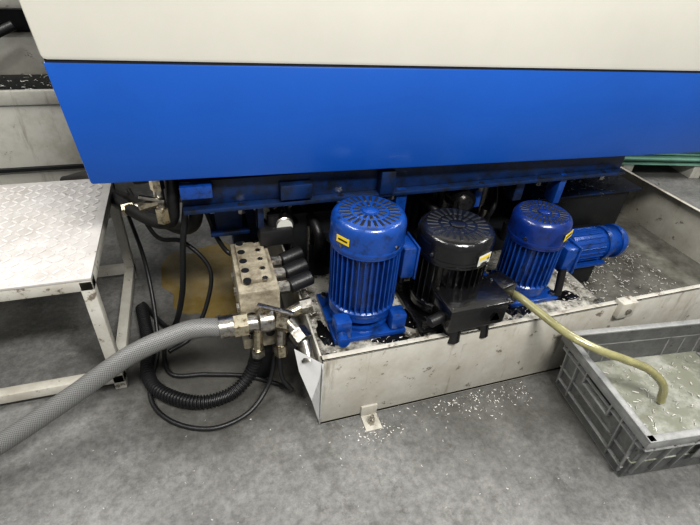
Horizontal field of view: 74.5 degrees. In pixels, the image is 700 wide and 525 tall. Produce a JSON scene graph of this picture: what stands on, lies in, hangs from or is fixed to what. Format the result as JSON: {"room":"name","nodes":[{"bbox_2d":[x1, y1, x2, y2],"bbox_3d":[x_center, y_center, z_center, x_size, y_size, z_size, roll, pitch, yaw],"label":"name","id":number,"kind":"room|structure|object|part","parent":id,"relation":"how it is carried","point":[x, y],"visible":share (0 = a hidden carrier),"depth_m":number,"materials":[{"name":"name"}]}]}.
{"room":"metal workshop","nodes":[
{"label":"metal workshop","id":0,"kind":"room"},
{"bbox_2d":[0,165,699,524],"bbox_3d":[0.114,-0.462,2.974,14.000,0.100,11.000,-8,37,-16],"label":"floor","id":1,"kind":"structure","parent":0,"point":[163,467],"depth_m":1.42,"materials":[{"name":"concrete"}]},
{"bbox_2d":[0,0,114,184],"bbox_3d":[-2.627,-1.092,1.835,2.706,1.900,0.970,-8,37,-16],"label":"machine","id":2,"kind":"object","parent":1,"relation":"on","point":[37,144],"visible":0.48,"depth_m":2.12,"materials":[{"name":"beige paint"}]},
{"bbox_2d":[0,179,136,403],"bbox_3d":[-1.274,0.103,1.544,0.915,0.473,0.655,-8,37,-16],"label":"step platform","id":3,"kind":"object","parent":1,"relation":"on","point":[52,234],"visible":0.98,"depth_m":1.46,"materials":[{"name":"white paint"}]},
{"bbox_3d":[-1.259,-0.084,1.410,0.915,0.011,0.655,-8,37,-16],"label":"tread plate","id":4,"kind":"part","parent":3,"relation":"part of","materials":[{"name":"silver metal"}]},
{"bbox_2d":[161,242,236,317],"bbox_3d":[-0.626,0.068,2.068,0.423,0.002,0.562,-8,37,-16],"label":"puddle","id":5,"kind":"object","parent":1,"relation":"on","point":[222,300],"visible":0.61,"depth_m":2.04,"materials":[{"name":"brown liquid"}]},
{"bbox_2d":[218,211,315,377],"bbox_3d":[-0.261,0.171,1.503,0.284,0.540,0.457,0,36,-7],"label":"valve manifold","id":6,"kind":"object","parent":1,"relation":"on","point":[261,323],"visible":0.97,"depth_m":1.41,"materials":[{"name":"metal"}]},
{"bbox_2d":[0,318,219,455],"bbox_3d":[-1.017,0.458,1.151,1.415,0.384,0.078,-14,39,-23],"label":"hose","id":7,"kind":"object","parent":6,"relation":"attached to","point":[97,377],"visible":1,"depth_m":1.24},
{"bbox_2d":[19,0,699,430],"bbox_3d":[0.289,-0.794,1.570,3.081,2.105,1.311,-8,37,-16],"label":"machining center","id":8,"kind":"object","parent":1,"relation":"on","point":[231,110],"visible":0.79,"depth_m":1.33,"materials":[{"name":"blue paint"}]},
{"bbox_2d":[29,381,699,519],"bbox_3d":[0.227,0.675,1.314,2.191,0.003,0.899,-8,37,-16],"label":"chips","id":9,"kind":"object","parent":1,"relation":"on","point":[521,381],"visible":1,"depth_m":1.56,"materials":[{"name":"white plastic"}]},
{"bbox_2d":[265,166,699,431],"bbox_3d":[0.696,-0.132,1.960,2.113,0.621,1.131,-8,37,-16],"label":"drip tray","id":10,"kind":"object","parent":1,"relation":"on","point":[656,278],"visible":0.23,"depth_m":1.67,"materials":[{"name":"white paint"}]},
{"bbox_2d":[316,195,420,346],"bbox_3d":[0.065,0.018,1.407,0.271,0.400,0.268,-8,37,-16],"label":"motor","id":11,"kind":"object","parent":10,"relation":"on","point":[371,251],"visible":1,"depth_m":1.35,"materials":[{"name":"blue paint"}]},
{"bbox_2d":[395,208,516,343],"bbox_3d":[0.359,0.032,1.485,0.326,0.334,0.336,-8,37,-16],"label":"motor","id":12,"kind":"object","parent":10,"relation":"on","point":[448,294],"visible":0.97,"depth_m":1.40,"materials":[{"name":"paint"}]},
{"bbox_2d":[483,200,582,307],"bbox_3d":[0.636,-0.039,1.614,0.291,0.325,0.204,-8,37,-16],"label":"motor","id":13,"kind":"object","parent":10,"relation":"on","point":[538,242],"visible":0.91,"depth_m":1.55,"materials":[{"name":"blue paint"}]},
{"bbox_2d":[570,223,628,282],"bbox_3d":[0.980,-0.033,2.012,0.440,0.254,0.148,-8,37,-16],"label":"motor","id":14,"kind":"object","parent":10,"relation":"in","point":[598,242],"visible":0.56,"depth_m":1.96,"materials":[{"name":"blue paint"}]},
{"bbox_2d":[556,319,699,476],"bbox_3d":[1.067,0.439,1.529,0.626,0.241,0.424,-3,36,-11],"label":"plastic crate","id":15,"kind":"object","parent":1,"relation":"on","point":[614,401],"visible":0.93,"depth_m":1.52,"materials":[{"name":"plastic"}]},
{"bbox_2d":[512,290,668,403],"bbox_3d":[0.752,0.288,1.509,0.606,0.260,0.155,21,39,22],"label":"hose","id":16,"kind":"object","parent":15,"relation":"in","point":[663,388],"visible":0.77,"depth_m":1.43,"materials":[{"name":"beige plastic"}]},
{"bbox_2d":[621,152,699,177],"bbox_3d":[2.478,-0.972,3.655,1.349,0.235,0.952,0,36,-7],"label":"hoses","id":17,"kind":"object","parent":1,"relation":"on","point":[687,164],"visible":0.15,"depth_m":3.26,"materials":[{"name":"green rubber"}]}
]}

